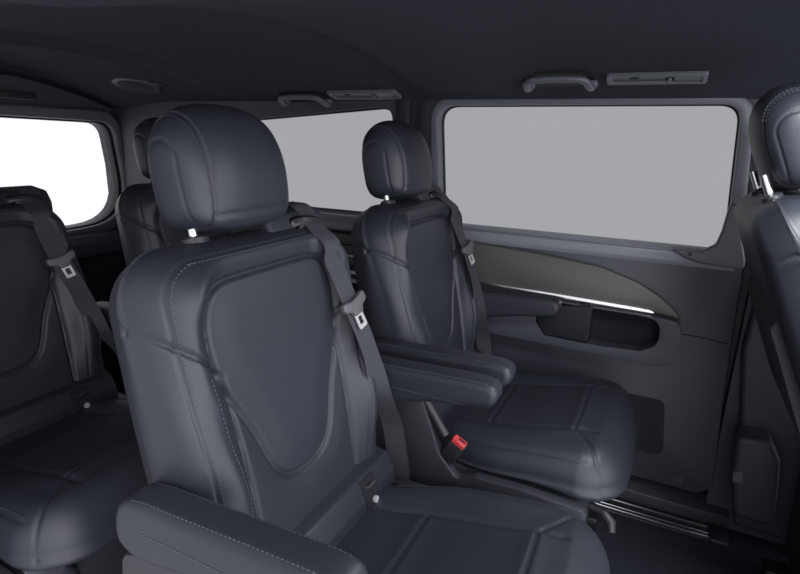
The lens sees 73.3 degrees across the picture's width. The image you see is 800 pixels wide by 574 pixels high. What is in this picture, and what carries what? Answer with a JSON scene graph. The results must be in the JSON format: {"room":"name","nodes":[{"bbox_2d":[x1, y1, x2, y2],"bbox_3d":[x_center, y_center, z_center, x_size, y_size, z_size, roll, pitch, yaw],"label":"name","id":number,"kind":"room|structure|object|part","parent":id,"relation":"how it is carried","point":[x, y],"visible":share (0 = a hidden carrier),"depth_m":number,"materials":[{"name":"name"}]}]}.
{"room":"vehicle interior","nodes":[
{"label":"vehicle interior","id":0,"kind":"room"},
{"bbox_2d":[0,75,126,371],"bbox_3d":[-1.655,-0.116,2.043,0.040,1.340,1.460,9,17,25],"label":"door","id":1,"kind":"structure","parent":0,"point":[98,271],"depth_m":2.48,"materials":[{"name":"grey plastic"}]},
{"bbox_2d":[0,103,126,236],"bbox_3d":[-1.619,-0.377,1.946,0.080,0.582,1.416,9,17,25],"label":"window","id":2,"kind":"structure","parent":1,"relation":"in","point":[109,125],"depth_m":2.39,"materials":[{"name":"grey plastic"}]},
{"bbox_2d":[69,228,122,259],"bbox_3d":[-1.613,-0.074,1.998,0.084,0.114,1.340,9,17,25],"label":"trim","id":3,"kind":"structure","parent":1,"relation":"attached to","point":[107,242],"depth_m":2.41,"materials":[{"name":"grey plastic"}]},
{"bbox_2d":[0,0,799,108],"bbox_3d":[-0.065,-0.488,1.083,3.670,0.178,1.440,9,17,25],"label":"ceiling","id":4,"kind":"structure","parent":0,"point":[202,50],"depth_m":1.28,"materials":[{"name":"fabric"}]},
{"bbox_2d":[0,90,36,99],"bbox_3d":[-1.427,-0.711,1.988,0.032,0.026,0.159,9,17,25],"label":"header slot","id":5,"kind":"object","parent":4,"relation":"attached to","point":[3,93],"visible":1,"depth_m":1.99,"materials":[{"name":"black plastic"}]},
{"bbox_2d":[111,77,166,93],"bbox_3d":[-1.018,-0.796,2.107,0.251,0.060,0.148,9,17,25],"label":"speaker","id":6,"kind":"object","parent":4,"relation":"attached to","point":[132,84],"visible":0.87,"depth_m":2.08},
{"bbox_2d":[117,81,153,92],"bbox_3d":[-1.040,-0.797,2.117,0.157,0.055,0.116,9,17,25],"label":"grille","id":7,"kind":"object","parent":6,"relation":"attached to","point":[136,86],"depth_m":2.10,"materials":[{"name":"plastic"}]},
{"bbox_2d":[273,91,332,106],"bbox_3d":[-0.355,-0.684,1.954,0.223,0.056,0.096,9,17,25],"label":"handle","id":8,"kind":"object","parent":4,"relation":"attached to","point":[285,98],"visible":1,"depth_m":1.92,"materials":[{"name":"grey plastic"}]},
{"bbox_2d":[326,89,401,99],"bbox_3d":[-0.123,-0.652,1.818,0.268,0.032,0.060,9,17,25],"label":"recessed light","id":9,"kind":"object","parent":4,"relation":"in","point":[391,94],"visible":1,"depth_m":1.81,"materials":[{"name":"grey plastic"}]},
{"bbox_2d":[334,94,372,96],"bbox_3d":[-0.164,-0.661,1.837,0.146,0.019,0.038,9,17,25],"label":"air vent","id":10,"kind":"object","parent":9,"relation":"attached to","point":[335,95],"depth_m":1.83,"materials":[{"name":"grey plastic"}]},
{"bbox_2d":[522,69,598,91],"bbox_3d":[0.425,-0.556,1.452,0.204,0.051,0.097,9,17,25],"label":"handle","id":11,"kind":"object","parent":4,"relation":"attached to","point":[586,78],"visible":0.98,"depth_m":1.42,"materials":[{"name":"grey plastic"}]},
{"bbox_2d":[606,71,708,84],"bbox_3d":[0.646,-0.530,1.358,0.233,0.030,0.060,9,17,25],"label":"recessed light","id":12,"kind":"object","parent":4,"relation":"in","point":[678,77],"visible":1,"depth_m":1.35,"materials":[{"name":"grey plastic"}]},
{"bbox_2d":[612,77,665,81],"bbox_3d":[0.610,-0.537,1.375,0.127,0.017,0.038,9,17,25],"label":"air vent","id":13,"kind":"object","parent":12,"relation":"attached to","point":[614,79],"depth_m":1.37,"materials":[{"name":"grey plastic"}]},
{"bbox_2d":[105,101,785,544],"bbox_3d":[0.260,-0.033,1.927,3.670,1.450,0.135,9,17,25],"label":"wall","id":14,"kind":"structure","parent":0,"point":[719,494],"depth_m":1.84,"materials":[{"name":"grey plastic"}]},
{"bbox_2d":[112,271,122,285],"bbox_3d":[-1.092,0.054,2.500,0.550,0.200,0.135,9,17,25],"label":"trim","id":15,"kind":"structure","parent":14,"relation":"attached to","point":[115,276],"depth_m":2.53,"materials":[{"name":"grey plastic"}]},
{"bbox_2d":[259,107,388,212],"bbox_3d":[-0.509,-0.520,2.158,1.136,0.382,0.022,9,17,25],"label":"window","id":16,"kind":"structure","parent":14,"relation":"in","point":[381,108],"depth_m":2.03,"materials":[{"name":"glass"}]},
{"bbox_2d":[320,211,357,293],"bbox_3d":[-0.600,-0.153,2.230,1.400,0.370,0.080,9,17,25],"label":"trim","id":17,"kind":"structure","parent":14,"relation":"attached to","point":[343,222],"depth_m":2.01,"materials":[{"name":"grey plastic"}]},
{"bbox_3d":[-0.514,-0.008,2.224,1.200,0.100,0.080,9,17,25],"label":"armrest","id":18,"kind":"part","parent":17,"relation":"part of","materials":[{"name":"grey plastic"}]},
{"bbox_2d":[396,99,412,124],"bbox_3d":[0.011,-0.440,1.878,0.052,0.425,0.036,9,17,25],"label":"trim","id":19,"kind":"structure","parent":14,"relation":"attached to","point":[404,107],"depth_m":1.82,"materials":[{"name":"black plastic"}]},
{"bbox_2d":[415,99,761,491],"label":"door","id":20,"kind":"structure","parent":14,"relation":"in","point":[658,325],"depth_m":1.65,"materials":[{"name":"grey plastic"}]},
{"bbox_2d":[537,303,594,341],"bbox_3d":[0.522,0.098,1.705,0.168,0.119,0.063,9,17,25],"label":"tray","id":21,"kind":"object","parent":20,"relation":"on","point":[575,322],"depth_m":1.67,"materials":[{"name":"black plastic"}]},
{"bbox_3d":[0.467,-0.048,1.724,0.800,0.169,0.035,9,17,25],"label":"decor panel","id":22,"kind":"part","parent":20,"relation":"part of","materials":[{"name":"grey plastic"}]},
{"bbox_3d":[0.527,-0.361,1.652,1.022,0.473,0.044,9,17,25],"label":"frame","id":23,"kind":"part","parent":20,"relation":"part of","materials":[{"name":"black plastic"}]},
{"bbox_2d":[431,98,752,251],"bbox_3d":[0.532,-0.349,1.650,0.941,0.450,0.060,9,17,25],"label":"window frame","id":24,"kind":"structure","parent":20,"relation":"attached to","point":[742,107],"depth_m":1.56,"materials":[{"name":"grey plastic"}]},
{"bbox_3d":[0.523,0.210,1.807,1.030,0.750,0.060,9,17,25],"label":"panel","id":25,"kind":"part","parent":20,"relation":"part of","materials":[{"name":"grey plastic"}]},
{"bbox_2d":[628,393,664,453],"bbox_3d":[0.715,0.427,1.730,0.258,0.191,0.008,9,17,25],"label":"speaker grille","id":26,"kind":"object","parent":20,"relation":"attached to","point":[649,407],"depth_m":1.69,"materials":[{"name":"plastic"}]},
{"bbox_3d":[0.869,-0.146,1.497,0.180,0.173,0.027,9,17,25],"label":"corner trim","id":27,"kind":"part","parent":20,"relation":"part of","materials":[{"name":"grey plastic"}]},
{"bbox_2d":[615,475,728,528],"bbox_3d":[0.545,0.624,1.948,1.110,0.088,0.143,9,17,25],"label":"trim","id":28,"kind":"structure","parent":14,"relation":"attached to","point":[671,500],"depth_m":1.73,"materials":[{"name":"black plastic"}]},
{"bbox_2d":[731,306,799,538],"bbox_3d":[1.117,0.350,1.458,0.370,0.810,0.139,9,17,25],"label":"trim","id":29,"kind":"structure","parent":14,"relation":"attached to","point":[765,456],"depth_m":1.51,"materials":[{"name":"grey plastic"}]},
{"bbox_2d":[108,368,789,573],"bbox_3d":[-0.087,0.808,1.475,3.670,0.050,1.610,9,17,25],"label":"floor","id":30,"kind":"structure","parent":0,"point":[636,547],"depth_m":1.59,"materials":[{"name":"carpet"}]},
{"bbox_2d":[0,185,147,573],"bbox_3d":[-0.828,0.205,1.262,0.774,1.157,0.616,9,17,25],"label":"passenger seat","id":31,"kind":"object","parent":30,"relation":"on","point":[70,455],"visible":0.77,"depth_m":1.32,"materials":[{"name":"black leather"}]},
{"bbox_3d":[-1.033,0.077,1.333,0.217,0.547,0.492,9,17,25],"label":"backrest","id":32,"kind":"part","parent":31,"relation":"part of","materials":[{"name":"black leather"}]},
{"bbox_3d":[-0.821,0.576,1.355,0.578,0.333,0.510,9,17,25],"label":"seat","id":33,"kind":"part","parent":31,"relation":"part of","materials":[{"name":"black leather"}]},
{"bbox_3d":[-0.625,0.565,1.030,0.030,0.049,0.092,-11,20,-39],"label":"release lever","id":34,"kind":"part","parent":31,"relation":"part of","materials":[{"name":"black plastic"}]},
{"bbox_2d":[0,412,147,570],"bbox_3d":[-0.743,0.392,1.267,0.573,0.148,0.500,9,17,25],"label":"cushion","id":35,"kind":"object","parent":31,"relation":"on","point":[65,477],"depth_m":1.07,"materials":[{"name":"black leather"}]},
{"bbox_3d":[-0.763,0.106,1.522,0.380,0.106,0.060,9,17,25],"label":"armrest","id":36,"kind":"part","parent":31,"relation":"part of","materials":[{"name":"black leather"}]},
{"bbox_2d":[115,117,229,393],"bbox_3d":[-0.525,0.039,1.848,0.774,1.181,0.616,9,17,25],"label":"passenger seat","id":37,"kind":"object","parent":30,"relation":"on","point":[142,228],"visible":0.11,"depth_m":1.69,"materials":[{"name":"black leather"}]},
{"bbox_3d":[-0.731,-0.091,1.919,0.217,0.558,0.492,9,17,25],"label":"backrest","id":38,"kind":"part","parent":37,"relation":"part of","materials":[{"name":"black leather"}]},
{"bbox_2d":[109,104,609,573],"bbox_3d":[-0.035,0.314,0.906,0.774,1.181,0.616,9,17,25],"label":"passenger seat","id":39,"kind":"object","parent":30,"relation":"on","point":[256,379],"visible":1,"depth_m":0.87,"materials":[{"name":"black leather"}]},
{"bbox_3d":[-0.329,-0.083,0.855,0.029,0.078,0.015,9,17,25],"label":"headrest post","id":40,"kind":"part","parent":39,"relation":"part of","materials":[{"name":"silver metal"}]},
{"bbox_3d":[-0.240,0.184,0.977,0.217,0.558,0.492,9,17,25],"label":"backrest","id":41,"kind":"part","parent":39,"relation":"part of","materials":[{"name":"black leather"}]},
{"bbox_3d":[-0.216,0.340,0.686,0.380,0.108,0.060,9,17,25],"label":"armrest","id":42,"kind":"part","parent":39,"relation":"part of","materials":[{"name":"black leather"}]},
{"bbox_3d":[0.031,0.214,1.166,0.380,0.108,0.060,9,17,25],"label":"armrest","id":43,"kind":"part","parent":39,"relation":"part of","materials":[{"name":"black leather"}]},
{"bbox_2d":[336,509,609,573],"bbox_3d":[0.050,0.505,0.912,0.573,0.151,0.500,9,17,25],"label":"cushion","id":44,"kind":"object","parent":39,"relation":"on","point":[387,541],"depth_m":0.95,"materials":[{"name":"black leather"}]},
{"bbox_2d":[351,120,636,533],"bbox_3d":[0.259,0.164,1.478,0.774,1.181,0.616,9,17,25],"label":"passenger seat","id":45,"kind":"object","parent":30,"relation":"on","point":[567,442],"visible":0.82,"depth_m":1.33,"materials":[{"name":"black leather"}]},
{"bbox_3d":[0.054,0.035,1.549,0.217,0.558,0.492,9,17,25],"label":"backrest","id":46,"kind":"part","parent":45,"relation":"part of","materials":[{"name":"black leather"}]},
{"bbox_3d":[0.078,0.190,1.258,0.380,0.108,0.060,9,17,25],"label":"armrest","id":47,"kind":"part","parent":45,"relation":"part of","materials":[{"name":"black leather"}]},
{"bbox_3d":[0.265,0.542,1.573,0.578,0.340,0.510,9,17,25],"label":"seat","id":48,"kind":"part","parent":45,"relation":"part of","materials":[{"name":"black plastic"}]},
{"bbox_3d":[0.324,0.065,1.738,0.380,0.108,0.060,9,17,25],"label":"armrest","id":49,"kind":"part","parent":45,"relation":"part of","materials":[{"name":"black leather"}]},
{"bbox_2d":[449,382,636,501],"bbox_3d":[0.344,0.355,1.484,0.573,0.151,0.500,9,17,25],"label":"cushion","id":50,"kind":"object","parent":45,"relation":"on","point":[579,437],"depth_m":1.30,"materials":[{"name":"black leather"}]},
{"bbox_3d":[0.462,0.530,1.248,0.030,0.050,0.092,-11,20,-39],"label":"release lever","id":51,"kind":"part","parent":45,"relation":"part of","materials":[{"name":"black plastic"}]},
{"bbox_2d":[594,499,728,547],"bbox_3d":[0.575,0.694,1.821,0.930,0.020,0.078,9,17,25],"label":"rail","id":52,"kind":"object","parent":30,"relation":"on","point":[713,534],"visible":0.38,"depth_m":1.69,"materials":[{"name":"grey metal"}]},
{"bbox_2d":[734,83,799,573],"bbox_3d":[1.125,0.260,1.070,0.924,1.262,0.534,9,17,25],"label":"passenger seat","id":53,"kind":"object","parent":30,"relation":"on","point":[767,218],"visible":1,"depth_m":1.02,"materials":[{"name":"black leather"}]},
{"bbox_3d":[0.803,-0.223,1.206,0.029,0.078,0.015,-5,11,28],"label":"headrest post","id":54,"kind":"part","parent":53,"relation":"part of","materials":[{"name":"silver metal"}]},
{"bbox_3d":[0.727,-0.184,1.059,0.029,0.078,0.015,-5,11,28],"label":"headrest post","id":55,"kind":"part","parent":53,"relation":"part of","materials":[{"name":"silver metal"}]},
{"bbox_3d":[0.873,0.071,1.149,0.217,0.558,0.492,-5,11,28],"label":"backrest","id":56,"kind":"part","parent":53,"relation":"part of","materials":[{"name":"black leather"}]},
{"bbox_3d":[1.213,0.628,1.121,0.578,0.442,0.510,9,17,25],"label":"seat","id":57,"kind":"part","parent":53,"relation":"part of","materials":[{"name":"black leather"}]}
]}

